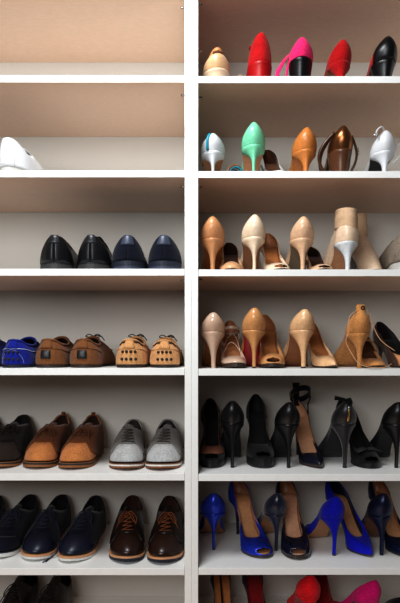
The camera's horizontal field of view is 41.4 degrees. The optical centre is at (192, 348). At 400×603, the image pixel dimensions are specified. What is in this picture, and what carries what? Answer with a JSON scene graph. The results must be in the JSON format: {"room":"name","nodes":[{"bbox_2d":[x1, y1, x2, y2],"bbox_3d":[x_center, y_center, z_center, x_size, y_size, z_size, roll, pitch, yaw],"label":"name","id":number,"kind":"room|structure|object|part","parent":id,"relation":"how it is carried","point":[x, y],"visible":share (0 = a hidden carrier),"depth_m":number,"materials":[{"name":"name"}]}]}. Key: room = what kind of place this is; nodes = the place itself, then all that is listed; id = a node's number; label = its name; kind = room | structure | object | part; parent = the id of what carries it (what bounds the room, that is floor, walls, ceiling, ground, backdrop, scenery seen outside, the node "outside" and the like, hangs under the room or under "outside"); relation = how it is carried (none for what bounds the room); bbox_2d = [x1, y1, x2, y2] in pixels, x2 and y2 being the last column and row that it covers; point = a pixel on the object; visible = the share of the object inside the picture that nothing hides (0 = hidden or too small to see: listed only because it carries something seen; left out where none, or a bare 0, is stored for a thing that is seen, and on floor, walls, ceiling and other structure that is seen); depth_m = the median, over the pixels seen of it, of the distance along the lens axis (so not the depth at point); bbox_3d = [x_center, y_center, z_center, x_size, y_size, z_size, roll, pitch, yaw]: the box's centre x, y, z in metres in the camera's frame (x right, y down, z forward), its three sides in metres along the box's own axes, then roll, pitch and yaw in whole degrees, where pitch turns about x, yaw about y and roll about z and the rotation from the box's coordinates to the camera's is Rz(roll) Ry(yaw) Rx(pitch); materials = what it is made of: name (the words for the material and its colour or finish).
{"room":"walk-in closet","nodes":[
{"label":"walk-in closet","id":0,"kind":"room"},
{"bbox_3d":[0.000,1.375,0.057,4.400,0.050,3.800,0,0,0],"label":"floor","id":1,"kind":"structure","parent":0,"visible":0},
{"bbox_2d":[0,0,190,602],"bbox_3d":[-0.395,0.203,1.533,0.785,2.293,0.355,0,0,0],"label":"shelving unit","id":2,"kind":"object","parent":1,"relation":"on","point":[98,92],"visible":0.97,"depth_m":1.67,"materials":[{"name":"white wood"}]},
{"bbox_2d":[0,495,5,519],"bbox_3d":[-0.625,0.514,1.546,0.094,0.097,0.294,0,0,2],"label":"shoe","id":3,"kind":"object","parent":2,"relation":"on","point":[2,504],"visible":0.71,"depth_m":1.65,"materials":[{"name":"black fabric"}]},
{"bbox_2d":[0,339,5,366],"bbox_3d":[-0.566,0.007,1.518,0.088,0.084,0.275,0,0,2],"label":"shoe","id":4,"kind":"object","parent":2,"relation":"on","point":[2,343],"visible":0.23,"depth_m":1.49,"materials":[{"name":"blue fabric"}]},
{"bbox_2d":[0,414,32,466],"bbox_3d":[-0.527,0.264,1.547,0.094,0.111,0.289,0,0,-3],"label":"shoe","id":5,"kind":"object","parent":2,"relation":"on","point":[15,437],"visible":0.95,"depth_m":1.50,"materials":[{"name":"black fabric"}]},
{"bbox_2d":[0,494,38,556],"bbox_3d":[-0.522,0.514,1.556,0.094,0.097,0.294,0,0,3],"label":"shoe","id":6,"kind":"object","parent":2,"relation":"on","point":[15,524],"visible":0.98,"depth_m":1.51,"materials":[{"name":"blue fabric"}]},
{"bbox_2d":[0,575,39,602],"bbox_3d":[-0.510,0.737,1.536,0.093,0.120,0.303,0,0,0],"label":"shoe","id":7,"kind":"object","parent":2,"relation":"on","point":[25,588],"visible":0.94,"depth_m":1.55,"materials":[{"name":"black leather"}]},
{"bbox_2d":[2,337,39,367],"bbox_3d":[-0.471,0.007,1.518,0.087,0.084,0.275,0,0,2],"label":"shoe","id":8,"kind":"object","parent":2,"relation":"on","point":[17,353],"visible":0.8,"depth_m":1.40,"materials":[{"name":"blue fabric"}]},
{"bbox_2d":[0,137,43,169],"bbox_3d":[-0.472,-0.509,1.524,0.093,0.100,0.278,0,0,8],"label":"sneaker","id":9,"kind":"object","parent":2,"relation":"on","point":[13,156],"visible":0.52,"depth_m":1.40,"materials":[{"name":"white leather"}]},
{"bbox_2d":[21,494,70,562],"bbox_3d":[-0.413,0.512,1.540,0.109,0.101,0.295,0,0,3],"label":"brogue","id":10,"kind":"object","parent":2,"relation":"on","point":[43,539],"visible":0.99,"depth_m":1.47,"materials":[{"name":"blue leather"}]},
{"bbox_2d":[23,412,71,466],"bbox_3d":[-0.415,0.260,1.542,0.096,0.119,0.289,0,0,3],"label":"shoe","id":11,"kind":"object","parent":2,"relation":"on","point":[44,450],"visible":0.92,"depth_m":1.47,"materials":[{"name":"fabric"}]},
{"bbox_2d":[35,336,73,367],"bbox_3d":[-0.378,0.006,1.522,0.089,0.086,0.279,0,0,3],"label":"shoe","id":12,"kind":"object","parent":2,"relation":"on","point":[51,353],"visible":0.87,"depth_m":1.40,"materials":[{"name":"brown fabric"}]},
{"bbox_2d":[37,575,72,602],"bbox_3d":[-0.410,0.737,1.536,0.093,0.120,0.303,0,0,0],"label":"shoe","id":13,"kind":"object","parent":2,"relation":"on","point":[59,589],"visible":0.94,"depth_m":1.54,"materials":[{"name":"black leather"}]},
{"bbox_2d":[40,235,77,268],"bbox_3d":[-0.366,-0.260,1.529,0.097,0.108,0.296,0,0,-1],"label":"leather shoe","id":14,"kind":"object","parent":2,"relation":"on","point":[56,253],"visible":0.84,"depth_m":1.39,"materials":[{"name":"black leather"}]},
{"bbox_2d":[58,412,103,467],"bbox_3d":[-0.316,0.260,1.535,0.096,0.119,0.289,0,0,1],"label":"shoe","id":15,"kind":"object","parent":2,"relation":"on","point":[84,447],"visible":1,"depth_m":1.47,"materials":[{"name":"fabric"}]},
{"bbox_2d":[58,495,106,560],"bbox_3d":[-0.311,0.512,1.529,0.098,0.101,0.295,0,0,3],"label":"brogue","id":16,"kind":"object","parent":2,"relation":"on","point":[83,537],"visible":1,"depth_m":1.46,"materials":[{"name":"blue leather"}]},
{"bbox_3d":[-0.395,-0.933,1.532,0.750,0.018,0.350,0,0,0],"label":"panel","id":17,"kind":"part","parent":2,"relation":"part of","materials":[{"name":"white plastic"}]},
{"bbox_3d":[-0.395,0.806,1.532,0.749,0.018,0.349,0,0,0],"label":"shelf","id":18,"kind":"part","parent":2,"relation":"part of","materials":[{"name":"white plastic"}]},
{"bbox_3d":[-0.395,0.572,1.532,0.749,0.018,0.349,0,0,0],"label":"shelf","id":19,"kind":"part","parent":2,"relation":"part of","materials":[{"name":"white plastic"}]},
{"bbox_3d":[-0.395,0.329,1.532,0.749,0.018,0.349,0,0,0],"label":"shelf","id":20,"kind":"part","parent":2,"relation":"part of","materials":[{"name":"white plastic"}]},
{"bbox_3d":[-0.395,0.058,1.532,0.749,0.018,0.349,0,0,0],"label":"shelf","id":21,"kind":"part","parent":2,"relation":"part of","materials":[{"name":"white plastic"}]},
{"bbox_3d":[-0.395,-0.197,1.532,0.749,0.018,0.349,0,0,0],"label":"shelf","id":22,"kind":"part","parent":2,"relation":"part of","materials":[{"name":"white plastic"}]},
{"bbox_3d":[-0.395,-0.450,1.532,0.749,0.018,0.349,0,0,0],"label":"shelf","id":23,"kind":"part","parent":2,"relation":"part of","materials":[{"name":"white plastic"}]},
{"bbox_3d":[-0.395,-0.693,1.532,0.749,0.018,0.349,0,0,0],"label":"shelf","id":24,"kind":"part","parent":2,"relation":"part of","materials":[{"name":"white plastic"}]},
{"bbox_2d":[70,334,115,367],"bbox_3d":[-0.285,0.003,1.522,0.088,0.093,0.279,0,0,5],"label":"shoe","id":25,"kind":"object","parent":2,"relation":"on","point":[89,352],"visible":1,"depth_m":1.41,"materials":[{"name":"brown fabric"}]},
{"bbox_2d":[77,235,111,268],"bbox_3d":[-0.267,-0.260,1.529,0.097,0.108,0.296,0,0,0],"label":"leather shoe","id":26,"kind":"object","parent":2,"relation":"on","point":[94,253],"visible":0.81,"depth_m":1.39,"materials":[{"name":"black leather"}]},
{"bbox_2d":[109,495,144,560],"bbox_3d":[-0.182,0.512,1.528,0.099,0.101,0.301,0,0,-2],"label":"shoe","id":27,"kind":"object","parent":2,"relation":"on","point":[127,541],"visible":1,"depth_m":1.45,"materials":[{"name":"brown leather"}]},
{"bbox_2d":[109,419,144,467],"bbox_3d":[-0.181,0.270,1.531,0.099,0.099,0.300,0,0,-1],"label":"shoe","id":28,"kind":"object","parent":2,"relation":"on","point":[127,450],"visible":1,"depth_m":1.44,"materials":[{"name":"grey fabric"}]},
{"bbox_2d":[111,235,148,268],"bbox_3d":[-0.175,-0.259,1.529,0.092,0.106,0.295,0,0,-1],"label":"shoe","id":29,"kind":"object","parent":2,"relation":"on","point":[128,253],"visible":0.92,"depth_m":1.39,"materials":[{"name":"blue leather"}]},
{"bbox_2d":[116,334,150,367],"bbox_3d":[-0.164,0.003,1.521,0.088,0.093,0.281,0,0,-1],"label":"shoe","id":30,"kind":"object","parent":2,"relation":"on","point":[133,352],"visible":0.95,"depth_m":1.40,"materials":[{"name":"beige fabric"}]},
{"bbox_2d":[145,419,181,467],"bbox_3d":[-0.079,0.270,1.531,0.099,0.099,0.300,0,0,0],"label":"shoe","id":31,"kind":"object","parent":2,"relation":"on","point":[164,450],"visible":1,"depth_m":1.44,"materials":[{"name":"grey fabric"}]},
{"bbox_2d":[148,235,181,268],"bbox_3d":[-0.078,-0.259,1.529,0.097,0.106,0.297,0,0,-1],"label":"shoe","id":32,"kind":"object","parent":2,"relation":"on","point":[164,253],"visible":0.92,"depth_m":1.39,"materials":[{"name":"blue leather"}]},
{"bbox_2d":[147,496,183,561],"bbox_3d":[-0.073,0.512,1.522,0.099,0.101,0.301,0,0,0],"label":"shoe","id":33,"kind":"object","parent":2,"relation":"on","point":[166,539],"visible":1,"depth_m":1.44,"materials":[{"name":"brown leather"}]},
{"bbox_2d":[150,335,183,367],"bbox_3d":[-0.073,0.004,1.517,0.086,0.090,0.272,0,0,3],"label":"shoe","id":34,"kind":"object","parent":2,"relation":"on","point":[165,353],"visible":1,"depth_m":1.40,"materials":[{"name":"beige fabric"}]},
{"bbox_3d":[-0.011,0.203,1.533,0.017,2.293,0.355,0,0,0],"label":"panel","id":35,"kind":"part","parent":2,"relation":"part of","materials":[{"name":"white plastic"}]},
{"bbox_2d":[191,0,399,602],"bbox_3d":[0.397,0.203,1.533,0.800,2.293,0.355,0,0,0],"label":"shelving unit","id":36,"kind":"object","parent":1,"relation":"on","point":[282,106],"visible":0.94,"depth_m":1.55,"materials":[{"name":"white wood"}]},
{"bbox_3d":[0.006,0.203,1.533,0.017,2.293,0.355,0,0,0],"label":"panel","id":37,"kind":"part","parent":36,"relation":"part of","materials":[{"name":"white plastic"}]},
{"bbox_2d":[199,398,224,466],"bbox_3d":[0.054,0.236,1.526,0.073,0.170,0.217,0,0,0],"label":"heels","id":38,"kind":"object","parent":36,"relation":"on","point":[211,451],"visible":1,"depth_m":1.53,"materials":[{"name":"black fabric"}]},
{"bbox_3d":[0.074,0.214,1.554,0.011,0.117,0.120,0,0,-4],"label":"edge trim","id":39,"kind":"part","parent":38,"relation":"part of","materials":[{"name":"black leather"}]},
{"bbox_2d":[199,493,225,549],"bbox_3d":[0.060,0.480,1.569,0.083,0.162,0.233,0,0,0],"label":"pump","id":40,"kind":"object","parent":36,"relation":"on","point":[213,507],"visible":1,"depth_m":1.47,"materials":[{"name":"blue leather"}]},
{"bbox_2d":[201,312,224,367],"bbox_3d":[0.058,-0.023,1.487,0.071,0.146,0.231,0,0,5],"label":"pump","id":41,"kind":"object","parent":36,"relation":"on","point":[213,326],"visible":0.88,"depth_m":1.39,"materials":[{"name":"beige leather"}]},
{"bbox_2d":[201,216,224,268],"bbox_3d":[0.056,-0.276,1.492,0.071,0.144,0.232,0,0,2],"label":"pump","id":42,"kind":"object","parent":36,"relation":"on","point":[212,234],"visible":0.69,"depth_m":1.40,"materials":[{"name":"tan smooth leather"}]},
{"bbox_2d":[201,133,224,170],"bbox_3d":[0.060,-0.513,1.497,0.072,0.113,0.232,0,0,4],"label":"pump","id":43,"kind":"object","parent":36,"relation":"on","point":[212,149],"visible":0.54,"depth_m":1.40,"materials":[{"name":"white leather"}]},
{"bbox_2d":[203,47,229,75],"bbox_3d":[0.065,-0.743,1.487,0.082,0.085,0.231,0,0,0],"label":"pump","id":44,"kind":"object","parent":36,"relation":"on","point":[217,64],"visible":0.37,"depth_m":1.38,"materials":[{"name":"beige leather"}]},
{"bbox_2d":[210,575,231,602],"bbox_3d":[0.085,0.716,1.511,0.076,0.162,0.227,0,0,-2],"label":"sandal","id":45,"kind":"object","parent":36,"relation":"on","point":[220,583],"visible":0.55,"depth_m":1.55,"materials":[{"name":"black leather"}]},
{"bbox_2d":[219,242,243,268],"bbox_3d":[0.108,-0.262,1.490,0.069,0.115,0.205,0,0,1],"label":"pump","id":46,"kind":"object","parent":36,"relation":"on","point":[230,252],"visible":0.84,"depth_m":1.52,"materials":[{"name":"beige leather"}]},
{"bbox_2d":[221,401,243,467],"bbox_3d":[0.109,0.230,1.519,0.071,0.182,0.232,0,0,1],"label":"pump","id":47,"kind":"object","parent":36,"relation":"on","point":[232,415],"visible":0.89,"depth_m":1.42,"materials":[{"name":"black leather"}]},
{"bbox_2d":[221,320,246,367],"bbox_3d":[0.112,-0.018,1.484,0.070,0.137,0.209,0,0,0],"label":"sandal","id":48,"kind":"object","parent":36,"relation":"on","point":[232,356],"visible":0.91,"depth_m":1.48,"materials":[{"name":"beige leather"}]},
{"bbox_2d":[228,164,242,170],"bbox_3d":[0.114,-0.477,1.458,0.046,0.040,0.138,0,0,0],"label":"sandal","id":49,"kind":"object","parent":36,"relation":"on","point":[232,167],"visible":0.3,"depth_m":1.41,"materials":[{"name":"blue leather"}]},
{"bbox_2d":[228,481,272,556],"bbox_3d":[0.162,0.474,1.522,0.084,0.176,0.228,0,0,-16],"label":"heels","id":50,"kind":"object","parent":36,"relation":"on","point":[254,542],"visible":0.88,"depth_m":1.52,"materials":[{"name":"blue suede"},{"name":"tan leather"}]},
{"bbox_2d":[240,308,265,367],"bbox_3d":[0.163,-0.029,1.485,0.071,0.158,0.232,0,0,0],"label":"pump","id":51,"kind":"object","parent":36,"relation":"on","point":[253,324],"visible":0.8,"depth_m":1.39,"materials":[{"name":"beige leather"}]},
{"bbox_2d":[240,214,265,268],"bbox_3d":[0.164,-0.279,1.492,0.070,0.148,0.231,0,0,3],"label":"pump","id":52,"kind":"object","parent":36,"relation":"on","point":[253,232],"visible":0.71,"depth_m":1.40,"materials":[{"name":"beige leather"}]},
{"bbox_2d":[241,122,264,170],"bbox_3d":[0.163,-0.527,1.497,0.071,0.140,0.232,0,0,0],"label":"pump","id":53,"kind":"object","parent":36,"relation":"on","point":[253,140],"visible":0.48,"depth_m":1.40,"materials":[{"name":"green leather"}]},
{"bbox_2d":[242,575,265,602],"bbox_3d":[0.185,0.719,1.511,0.076,0.156,0.227,0,0,-4],"label":"pump","id":54,"kind":"object","parent":36,"relation":"on","point":[253,584],"visible":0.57,"depth_m":1.55,"materials":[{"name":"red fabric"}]},
{"bbox_2d":[246,32,271,75],"bbox_3d":[0.180,-0.767,1.500,0.074,0.133,0.225,0,0,2],"label":"pump","id":55,"kind":"object","parent":36,"relation":"on","point":[259,60],"visible":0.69,"depth_m":1.40,"materials":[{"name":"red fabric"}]},
{"bbox_2d":[246,394,273,466],"bbox_3d":[0.191,0.230,1.529,0.077,0.182,0.224,0,0,2],"label":"heels","id":56,"kind":"object","parent":36,"relation":"on","point":[259,450],"visible":1,"depth_m":1.53,"materials":[{"name":"black fabric"}]},
{"bbox_2d":[258,315,284,367],"bbox_3d":[0.219,-0.026,1.490,0.072,0.154,0.214,0,0,4],"label":"heels","id":57,"kind":"object","parent":36,"relation":"on","point":[270,355],"visible":0.77,"depth_m":1.49,"materials":[{"name":"beige leather"}]},
{"bbox_2d":[257,493,286,550],"bbox_3d":[0.223,0.479,1.562,0.071,0.164,0.231,0,0,-10],"label":"pump","id":58,"kind":"object","parent":36,"relation":"on","point":[275,506],"visible":0.8,"depth_m":1.47,"materials":[{"name":"leather"}]},
{"bbox_2d":[260,150,283,170],"bbox_3d":[0.228,-0.528,1.492,0.063,0.142,0.209,0,0,0],"label":"pump","id":59,"kind":"object","parent":36,"relation":"on","point":[269,161],"visible":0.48,"depth_m":1.55,"materials":[{"name":"brown leather"}]},
{"bbox_2d":[261,233,289,268],"bbox_3d":[0.228,-0.277,1.493,0.072,0.144,0.212,0,0,-2],"label":"heels","id":60,"kind":"object","parent":36,"relation":"on","point":[273,259],"visible":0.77,"depth_m":1.51,"materials":[{"name":"beige leather"}]},
{"bbox_2d":[270,402,299,467],"bbox_3d":[0.255,0.231,1.517,0.075,0.180,0.231,0,0,0],"label":"pump","id":61,"kind":"object","parent":36,"relation":"on","point":[287,418],"visible":0.88,"depth_m":1.42,"materials":[{"name":"black leather"}]},
{"bbox_2d":[275,481,310,558],"bbox_3d":[0.284,0.472,1.516,0.083,0.179,0.228,0,0,-2],"label":"heels","id":62,"kind":"object","parent":36,"relation":"on","point":[295,543],"visible":0.83,"depth_m":1.51,"materials":[{"name":"leather"}]},
{"bbox_2d":[275,37,312,75],"bbox_3d":[0.294,-0.758,1.485,0.101,0.114,0.222,0,0,18],"label":"heels","id":63,"kind":"object","parent":36,"relation":"on","point":[300,59],"visible":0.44,"depth_m":1.39,"materials":[{"name":"pink fabric"}]},
{"bbox_2d":[282,309,314,367],"bbox_3d":[0.288,-0.027,1.481,0.070,0.154,0.231,0,0,0],"label":"pump","id":64,"kind":"object","parent":36,"relation":"on","point":[301,328],"visible":0.94,"depth_m":1.39,"materials":[{"name":"beige leather"}]},
{"bbox_3d":[0.397,-0.933,1.532,0.766,0.018,0.350,0,0,0],"label":"panel","id":65,"kind":"part","parent":36,"relation":"part of","materials":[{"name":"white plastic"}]},
{"bbox_3d":[0.397,0.806,1.532,0.764,0.018,0.349,0,0,0],"label":"shelf","id":66,"kind":"part","parent":36,"relation":"part of","materials":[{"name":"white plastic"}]},
{"bbox_3d":[0.397,0.571,1.532,0.764,0.018,0.349,0,0,0],"label":"shelf","id":67,"kind":"part","parent":36,"relation":"part of","materials":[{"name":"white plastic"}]},
{"bbox_3d":[0.397,0.330,1.532,0.764,0.018,0.349,0,0,0],"label":"shelf","id":68,"kind":"part","parent":36,"relation":"part of","materials":[{"name":"white plastic"}]},
{"bbox_3d":[0.397,0.060,1.532,0.764,0.018,0.349,0,0,0],"label":"shelf","id":69,"kind":"part","parent":36,"relation":"part of","materials":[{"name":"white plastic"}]},
{"bbox_3d":[0.397,-0.196,1.532,0.764,0.018,0.349,0,0,0],"label":"shelf","id":70,"kind":"part","parent":36,"relation":"part of","materials":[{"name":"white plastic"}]},
{"bbox_3d":[0.397,-0.448,1.532,0.764,0.018,0.349,0,0,0],"label":"shelf","id":71,"kind":"part","parent":36,"relation":"part of","materials":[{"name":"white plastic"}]},
{"bbox_3d":[0.397,-0.691,1.532,0.764,0.018,0.349,0,0,0],"label":"shelf","id":72,"kind":"part","parent":36,"relation":"part of","materials":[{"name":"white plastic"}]},
{"bbox_2d":[285,216,313,268],"bbox_3d":[0.294,-0.276,1.492,0.070,0.144,0.231,0,0,-2],"label":"pump","id":73,"kind":"object","parent":36,"relation":"on","point":[302,232],"visible":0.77,"depth_m":1.40,"materials":[{"name":"leather"}]},
{"bbox_2d":[289,127,316,170],"bbox_3d":[0.300,-0.520,1.497,0.072,0.127,0.232,0,0,2],"label":"heels","id":74,"kind":"object","parent":36,"relation":"on","point":[304,148],"visible":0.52,"depth_m":1.40,"materials":[{"name":"orange leather"}]},
{"bbox_2d":[286,576,320,602],"bbox_3d":[0.326,0.713,1.572,0.079,0.168,0.232,0,0,-2],"label":"pump","id":75,"kind":"object","parent":36,"relation":"on","point":[308,589],"visible":1,"depth_m":1.47,"materials":[{"name":"red fabric"}]},
{"bbox_2d":[289,383,322,466],"bbox_3d":[0.328,0.212,1.524,0.067,0.218,0.223,0,0,-4],"label":"heels","id":76,"kind":"object","parent":36,"relation":"on","point":[307,449],"visible":0.76,"depth_m":1.54,"materials":[{"name":"leather"}]},
{"bbox_2d":[306,246,332,268],"bbox_3d":[0.350,-0.256,1.483,0.066,0.102,0.196,0,0,1],"label":"heels","id":77,"kind":"object","parent":36,"relation":"on","point":[314,260],"visible":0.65,"depth_m":1.51,"materials":[{"name":"leather"}]},
{"bbox_2d":[306,575,333,602],"bbox_3d":[0.381,0.712,1.516,0.076,0.170,0.227,0,0,-6],"label":"pump","id":78,"kind":"object","parent":36,"relation":"on","point":[325,594],"visible":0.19,"depth_m":1.55,"materials":[{"name":"leather"}]},
{"bbox_2d":[306,322,336,367],"bbox_3d":[0.352,-0.025,1.488,0.066,0.151,0.216,0,0,-9],"label":"pump","id":79,"kind":"object","parent":36,"relation":"on","point":[321,356],"visible":0.66,"depth_m":1.48,"materials":[{"name":"beige leather"}]},
{"bbox_2d":[305,497,344,555],"bbox_3d":[0.373,0.479,1.526,0.071,0.164,0.232,0,0,-8],"label":"pump","id":80,"kind":"object","parent":36,"relation":"on","point":[330,515],"visible":0.98,"depth_m":1.43,"materials":[{"name":"blue fabric"}]},
{"bbox_2d":[318,396,356,467],"bbox_3d":[0.409,0.223,1.514,0.078,0.196,0.238,0,0,-3],"label":"heels","id":81,"kind":"object","parent":36,"relation":"on","point":[343,419],"visible":0.91,"depth_m":1.42,"materials":[{"name":"black leather"}]},
{"bbox_2d":[317,126,358,170],"bbox_3d":[0.391,-0.522,1.497,0.112,0.131,0.232,0,0,0],"label":"sandal","id":82,"kind":"object","parent":36,"relation":"on","point":[340,147],"visible":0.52,"depth_m":1.40,"materials":[{"name":"brown leather"}]},
{"bbox_2d":[324,39,351,75],"bbox_3d":[0.388,-0.761,1.506,0.069,0.120,0.232,0,0,-8],"label":"pump","id":83,"kind":"object","parent":36,"relation":"on","point":[339,61],"visible":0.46,"depth_m":1.41,"materials":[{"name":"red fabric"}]},
{"bbox_2d":[324,207,358,268],"bbox_3d":[0.412,-0.290,1.494,0.071,0.171,0.226,0,0,0],"label":"boot","id":84,"kind":"object","parent":36,"relation":"on","point":[344,240],"visible":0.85,"depth_m":1.40,"materials":[{"name":"leather"}]},
{"bbox_2d":[325,481,372,555],"bbox_3d":[0.454,0.476,1.532,0.075,0.171,0.227,0,0,-16],"label":"pump","id":85,"kind":"object","parent":36,"relation":"on","point":[357,539],"visible":0.74,"depth_m":1.53,"materials":[{"name":"blue fabric"}]},
{"bbox_2d":[334,580,380,602],"bbox_3d":[0.456,0.714,1.538,0.079,0.166,0.232,0,0,-24],"label":"pump","id":86,"kind":"object","parent":36,"relation":"on","point":[369,592],"visible":0.84,"depth_m":1.44,"materials":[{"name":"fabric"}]},
{"bbox_2d":[336,400,381,466],"bbox_3d":[0.475,0.236,1.523,0.075,0.169,0.224,0,0,-4],"label":"heels","id":87,"kind":"object","parent":36,"relation":"on","point":[363,454],"visible":0.63,"depth_m":1.47,"materials":[{"name":"black fabric"}]},
{"bbox_2d":[333,304,394,367],"bbox_3d":[0.458,-0.033,1.476,0.130,0.166,0.242,0,0,-1],"label":"heels","id":88,"kind":"object","parent":36,"relation":"on","point":[358,327],"visible":0.91,"depth_m":1.39,"materials":[{"name":"beige leather"}]},
{"bbox_2d":[350,213,381,268],"bbox_3d":[0.502,-0.306,1.546,0.066,0.202,0.227,0,0,-2],"label":"boot","id":89,"kind":"object","parent":36,"relation":"on","point":[364,256],"visible":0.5,"depth_m":1.52,"materials":[{"name":"leather"}]},
{"bbox_2d":[350,316,385,367],"bbox_3d":[0.492,-0.023,1.498,0.067,0.147,0.200,0,0,-2],"label":"heels","id":90,"kind":"object","parent":36,"relation":"on","point":[370,357],"visible":0.46,"depth_m":1.48,"materials":[{"name":"beige fabric"}]},
{"bbox_2d":[362,493,392,555],"bbox_3d":[0.519,0.475,1.529,0.071,0.174,0.231,0,0,5],"label":"pump","id":91,"kind":"object","parent":36,"relation":"on","point":[379,510],"visible":0.84,"depth_m":1.43,"materials":[{"name":"dark navy blue leather"}]},
{"bbox_2d":[364,126,399,170],"bbox_3d":[0.520,-0.521,1.497,0.090,0.128,0.233,0,0,0],"label":"heels","id":92,"kind":"object","parent":36,"relation":"on","point":[382,152],"visible":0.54,"depth_m":1.40,"materials":[{"name":"white leather"}]},
{"bbox_2d":[366,36,397,75],"bbox_3d":[0.509,-0.762,1.496,0.069,0.123,0.234,0,0,-4],"label":"pump","id":93,"kind":"object","parent":36,"relation":"on","point":[384,57],"visible":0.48,"depth_m":1.40,"materials":[{"name":"black leather"}]},
{"bbox_2d":[368,481,399,554],"bbox_3d":[0.573,0.474,1.531,0.076,0.175,0.227,0,0,-6],"label":"pump","id":94,"kind":"object","parent":36,"relation":"on","point":[392,531],"visible":0.58,"depth_m":1.53,"materials":[{"name":"leather"}]},
{"bbox_2d":[370,402,399,467],"bbox_3d":[0.548,0.231,1.517,0.078,0.180,0.233,0,0,-2],"label":"pump","id":95,"kind":"object","parent":36,"relation":"on","point":[388,432],"visible":0.76,"depth_m":1.43,"materials":[{"name":"black leather"}]},
{"bbox_2d":[373,322,399,367],"bbox_3d":[0.574,-0.016,1.502,0.066,0.134,0.223,0,0,-2],"label":"pump","id":96,"kind":"object","parent":36,"relation":"on","point":[385,334],"visible":0.94,"depth_m":1.54,"materials":[{"name":"black leather"}]},
{"bbox_2d":[379,234,399,268],"bbox_3d":[0.586,-0.261,1.521,0.093,0.113,0.316,0,0,9],"label":"shoe","id":97,"kind":"object","parent":36,"relation":"on","point":[390,257],"visible":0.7,"depth_m":1.41,"materials":[{"name":"beige leather"}]},
{"bbox_2d":[385,597,399,602],"bbox_3d":[0.562,0.730,1.517,0.071,0.134,0.231,0,0,-6],"label":"pump","id":98,"kind":"object","parent":36,"relation":"on","point":[394,600],"visible":0.73,"depth_m":1.43,"materials":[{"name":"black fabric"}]}
]}

